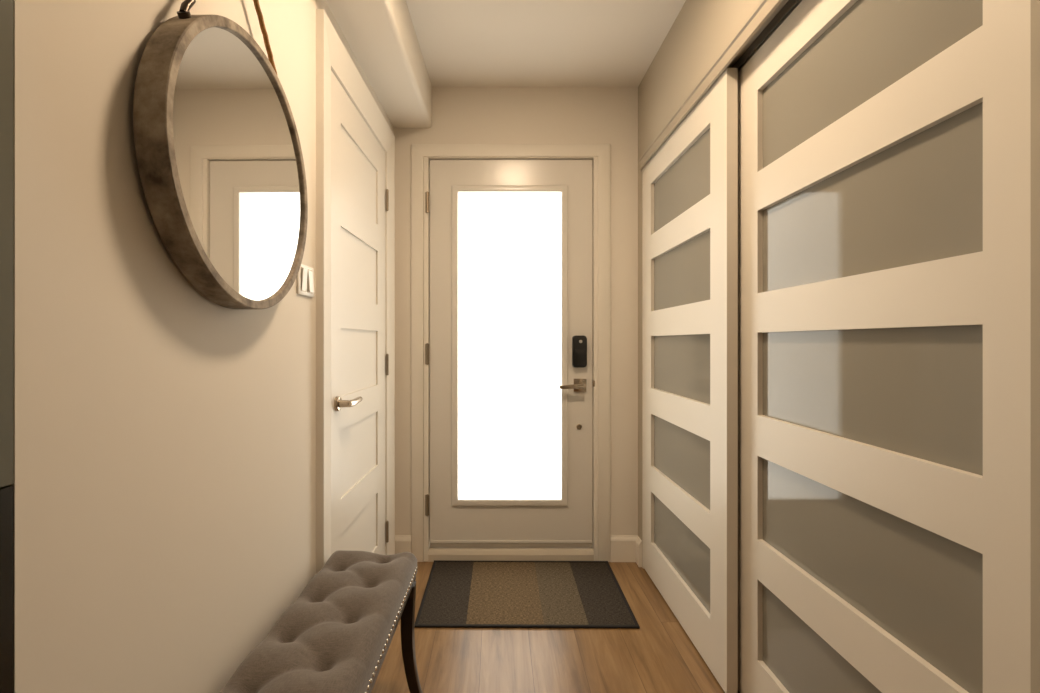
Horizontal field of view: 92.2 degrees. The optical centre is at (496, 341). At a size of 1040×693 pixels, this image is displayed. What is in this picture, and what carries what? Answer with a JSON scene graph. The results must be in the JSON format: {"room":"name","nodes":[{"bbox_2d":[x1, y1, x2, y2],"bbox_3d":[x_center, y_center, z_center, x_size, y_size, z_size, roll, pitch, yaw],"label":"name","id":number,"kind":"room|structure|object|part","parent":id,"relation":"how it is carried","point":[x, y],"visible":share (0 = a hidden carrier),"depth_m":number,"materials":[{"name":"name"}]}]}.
{"room":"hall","nodes":[
{"label":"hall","id":0,"kind":"room"},
{"bbox_2d":[8,0,393,692],"bbox_3d":[-0.625,-0.095,1.659,0.111,2.510,2.083,0,0,1],"label":"wall","id":1,"kind":"structure","parent":0,"point":[164,484],"depth_m":0.80,"materials":[{"name":"beige paint"}]},
{"bbox_2d":[133,0,307,308],"bbox_3d":[-0.552,-0.474,1.088,0.056,0.806,0.584,0,0,1],"label":"round mirror","id":2,"kind":"object","parent":1,"relation":"attached to","point":[219,155],"visible":1,"depth_m":0.97,"materials":[{"name":"brown wood"}]},
{"bbox_2d":[173,27,302,300],"bbox_3d":[-0.536,-0.363,1.088,0.008,0.545,0.545,0,0,1],"label":"mirror glass","id":3,"kind":"object","parent":2,"relation":"attached to","point":[238,156],"depth_m":1.01,"materials":[{"name":"silver mirror"}]},
{"bbox_2d":[297,264,313,296],"bbox_3d":[-0.567,-0.183,1.490,0.013,0.090,0.113,0,0,1],"label":"light switch","id":4,"kind":"object","parent":1,"relation":"attached to","point":[305,277],"visible":0.85,"depth_m":1.48,"materials":[{"name":"white plastic"}]},
{"bbox_2d":[316,9,394,573],"bbox_3d":[-0.602,0.054,2.070,0.135,2.211,0.982,0,0,1],"label":"door frame","id":5,"kind":"structure","parent":1,"relation":"attached to","point":[331,52],"depth_m":1.66,"materials":[{"name":"beige paint"}]},
{"bbox_2d":[331,70,388,554],"bbox_3d":[-0.547,0.107,2.092,0.098,2.082,0.781,0,0,1],"label":"door","id":6,"kind":"structure","parent":1,"relation":"in","point":[357,157],"depth_m":2.01,"materials":[{"name":"beige paint"}]},
{"bbox_3d":[-0.545,0.218,1.771,0.047,0.054,0.054,0,0,1],"label":"lever handle","id":7,"kind":"part","parent":6,"relation":"part of","materials":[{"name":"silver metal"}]},
{"bbox_3d":[-0.518,0.218,1.825,0.026,0.026,0.133,0,0,1],"label":"lever","id":8,"kind":"part","parent":6,"relation":"part of","materials":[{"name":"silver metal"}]},
{"bbox_3d":[-0.579,-0.671,2.071,0.022,0.255,0.515,0,0,1],"label":"recessed panel","id":9,"kind":"part","parent":6,"relation":"part of","materials":[{"name":"beige paint"}]},
{"bbox_3d":[-0.579,-0.298,2.071,0.022,0.254,0.515,0,0,1],"label":"recessed panel","id":10,"kind":"part","parent":6,"relation":"part of","materials":[{"name":"beige paint"}]},
{"bbox_3d":[-0.579,0.074,2.071,0.022,0.254,0.515,0,0,1],"label":"recessed panel","id":11,"kind":"part","parent":6,"relation":"part of","materials":[{"name":"beige paint"}]},
{"bbox_3d":[-0.579,0.447,2.071,0.022,0.254,0.515,0,0,1],"label":"recessed panel","id":12,"kind":"part","parent":6,"relation":"part of","materials":[{"name":"beige paint"}]},
{"bbox_3d":[-0.579,0.824,2.071,0.022,0.252,0.515,0,0,1],"label":"recessed panel","id":13,"kind":"part","parent":6,"relation":"part of","materials":[{"name":"beige paint"}]},
{"bbox_2d":[394,87,637,535],"bbox_3d":[0.375,-0.095,2.710,2.250,2.510,0.120,0,0,0],"label":"wall","id":14,"kind":"structure","parent":0,"point":[460,115],"depth_m":2.65,"materials":[{"name":"beige paint"}]},
{"bbox_2d":[425,160,594,547],"bbox_3d":[0.071,0.062,2.650,0.899,2.064,0.111,0,0,0],"label":"door","id":15,"kind":"structure","parent":14,"relation":"in","point":[565,521],"depth_m":2.66,"materials":[{"name":"white paint"}]},
{"bbox_3d":[0.068,0.019,2.655,0.617,1.701,0.015,0,0,0],"label":"glass frame","id":16,"kind":"part","parent":15,"relation":"part of","materials":[{"name":"white glass"}]},
{"bbox_3d":[0.389,0.231,2.605,0.129,0.026,0.016,0,0,-3],"label":"lever","id":17,"kind":"part","parent":15,"relation":"part of","materials":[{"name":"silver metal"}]},
{"bbox_3d":[0.441,0.230,2.655,0.068,0.070,0.010,0,0,0],"label":"lever handle","id":18,"kind":"part","parent":15,"relation":"part of","materials":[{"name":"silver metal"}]},
{"bbox_2d":[411,144,609,561],"bbox_3d":[0.072,0.058,2.702,1.052,2.204,0.136,0,0,0],"label":"door frame","id":19,"kind":"structure","parent":14,"relation":"attached to","point":[418,151],"depth_m":2.63,"materials":[{"name":"beige paint"}]},
{"bbox_2d":[395,536,637,561],"bbox_3d":[0.100,1.093,2.642,1.295,0.134,0.016,0,0,0],"label":"baseboard","id":20,"kind":"structure","parent":14,"relation":"attached to","point":[622,548],"depth_m":2.63,"materials":[{"name":"beige paint"}]},
{"bbox_2d":[406,0,685,86],"bbox_3d":[-0.350,-1.390,0.245,3.900,0.080,5.090,0,0,0],"label":"ceiling","id":21,"kind":"structure","parent":0,"point":[463,43],"depth_m":2.23,"materials":[{"name":"beige paint"}]},
{"bbox_2d":[325,0,431,127],"bbox_3d":[-0.473,-1.242,1.475,0.202,0.217,2.355,0,0,1],"label":"ceiling soffit","id":22,"kind":"structure","parent":21,"relation":"attached to","point":[381,35],"depth_m":2.01,"materials":[{"name":"beige paint"}]},
{"bbox_2d":[371,562,739,692],"bbox_3d":[-0.350,1.190,0.245,3.900,0.060,5.090,0,0,0],"label":"floor","id":23,"kind":"structure","parent":0,"point":[659,656],"depth_m":1.83,"materials":[{"name":"brown wood"}]},
{"bbox_2d":[0,0,13,692],"bbox_3d":[-0.902,0.050,0.325,0.600,2.220,0.596,0,0,1],"label":"tall cabinet","id":24,"kind":"object","parent":23,"relation":"on","point":[6,6],"visible":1,"depth_m":0.61,"materials":[{"name":"grey"}]},
{"bbox_2d":[220,550,422,692],"bbox_3d":[-0.402,0.915,1.078,0.308,0.489,1.125,0,0,1],"label":"tufted bench","id":25,"kind":"object","parent":23,"relation":"on","point":[337,635],"visible":1,"depth_m":1.20,"materials":[{"name":"grey fabric"}]},
{"bbox_3d":[-0.415,0.763,1.079,0.274,0.023,1.118,0,0,1],"label":"seat rail","id":26,"kind":"part","parent":25,"relation":"part of","materials":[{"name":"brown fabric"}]},
{"bbox_3d":[-0.270,0.967,1.603,0.070,0.386,0.045,0,0,1],"label":"leg","id":27,"kind":"part","parent":25,"relation":"part of","materials":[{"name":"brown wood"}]},
{"bbox_2d":[428,547,593,561],"bbox_3d":[0.074,1.129,2.704,0.873,0.062,0.132,0,0,0],"label":"threshold","id":28,"kind":"object","parent":23,"relation":"on","point":[459,554],"visible":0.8,"depth_m":2.64,"materials":[{"name":"beige paint"}]},
{"bbox_2d":[415,560,639,628],"bbox_3d":[0.122,1.155,2.329,0.915,0.009,0.607,0,0,0],"label":"door mat","id":29,"kind":"object","parent":23,"relation":"on","point":[457,594],"visible":0.87,"depth_m":2.26,"materials":[{"name":"black fabric"}]},
{"bbox_2d":[638,0,1039,692],"bbox_3d":[0.804,-0.095,0.225,0.115,2.510,4.850,0,0,0],"label":"wall","id":30,"kind":"structure","parent":0,"point":[701,29],"depth_m":1.75,"materials":[{"name":"beige paint"}]},
{"bbox_2d":[636,537,641,566],"bbox_3d":[0.739,1.093,0.217,0.016,0.134,4.834,0,0,0],"label":"baseboard","id":31,"kind":"structure","parent":30,"relation":"attached to","point":[638,540],"depth_m":2.58,"materials":[{"name":"beige paint"}]},
{"bbox_2d":[642,169,643,568],"bbox_3d":[0.754,0.135,2.566,0.013,2.050,0.011,0,0,0],"label":"door frame","id":32,"kind":"structure","parent":30,"relation":"attached to","point":[642,169],"depth_m":2.57,"materials":[{"name":"beige paint"}]},
{"bbox_2d":[643,68,737,692],"bbox_3d":[0.765,0.129,2.092,0.035,2.042,0.931,0,0,0],"label":"door","id":33,"kind":"structure","parent":30,"relation":"in","point":[690,184],"depth_m":1.92,"materials":[{"name":"beige paint"}]},
{"bbox_3d":[0.768,-0.645,2.092,0.008,0.262,0.688,0,0,0],"label":"glass panel","id":34,"kind":"part","parent":33,"relation":"part of","materials":[{"name":"brown"}]},
{"bbox_3d":[0.768,-0.276,2.092,0.008,0.265,0.688,0,0,0],"label":"glass panel","id":35,"kind":"part","parent":33,"relation":"part of","materials":[{"name":"brown"}]},
{"bbox_3d":[0.768,0.098,2.092,0.008,0.265,0.688,0,0,0],"label":"glass panel","id":36,"kind":"part","parent":33,"relation":"part of","materials":[{"name":"brown"}]},
{"bbox_3d":[0.768,0.476,2.092,0.008,0.268,0.688,0,0,0],"label":"glass panel","id":37,"kind":"part","parent":33,"relation":"part of","materials":[{"name":"brown"}]},
{"bbox_3d":[0.768,0.851,2.092,0.008,0.261,0.688,0,0,0],"label":"glass panel","id":38,"kind":"part","parent":33,"relation":"part of","materials":[{"name":"brown"}]},
{"bbox_2d":[639,0,782,169],"bbox_3d":[0.738,-0.918,1.488,0.018,0.068,2.175,0,0,0],"label":"trim","id":39,"kind":"structure","parent":30,"relation":"attached to","point":[764,9],"depth_m":1.67,"materials":[{"name":"beige paint"}]},
{"bbox_2d":[731,0,799,68],"bbox_3d":[0.820,-0.910,1.637,0.061,0.028,1.865,0,0,0],"label":"track","id":40,"kind":"object","parent":30,"relation":"attached to","point":[790,4],"visible":0.22,"depth_m":1.46,"materials":[{"name":"grey metal"}]},
{"bbox_2d":[738,0,1030,692],"bbox_3d":[0.815,0.129,1.173,0.035,2.042,0.965,0,0,0],"label":"door","id":41,"kind":"structure","parent":30,"relation":"in","point":[884,146],"depth_m":1.03,"materials":[{"name":"beige paint"}]},
{"bbox_3d":[0.817,0.851,1.175,0.008,0.261,0.722,0,0,0],"label":"glass panel","id":42,"kind":"part","parent":41,"relation":"part of","materials":[{"name":"brown"}]},
{"bbox_3d":[0.817,-0.645,1.175,0.008,0.262,0.722,0,0,0],"label":"glass panel","id":43,"kind":"part","parent":41,"relation":"part of","materials":[{"name":"brown"}]},
{"bbox_3d":[0.817,-0.276,1.175,0.008,0.265,0.722,0,0,0],"label":"glass panel","id":44,"kind":"part","parent":41,"relation":"part of","materials":[{"name":"brown"}]},
{"bbox_3d":[0.817,0.098,1.175,0.008,0.265,0.722,0,0,0],"label":"glass panel","id":45,"kind":"part","parent":41,"relation":"part of","materials":[{"name":"brown"}]},
{"bbox_3d":[0.817,0.476,1.175,0.008,0.268,0.722,0,0,0],"label":"glass panel","id":46,"kind":"part","parent":41,"relation":"part of","materials":[{"name":"brown"}]}
]}

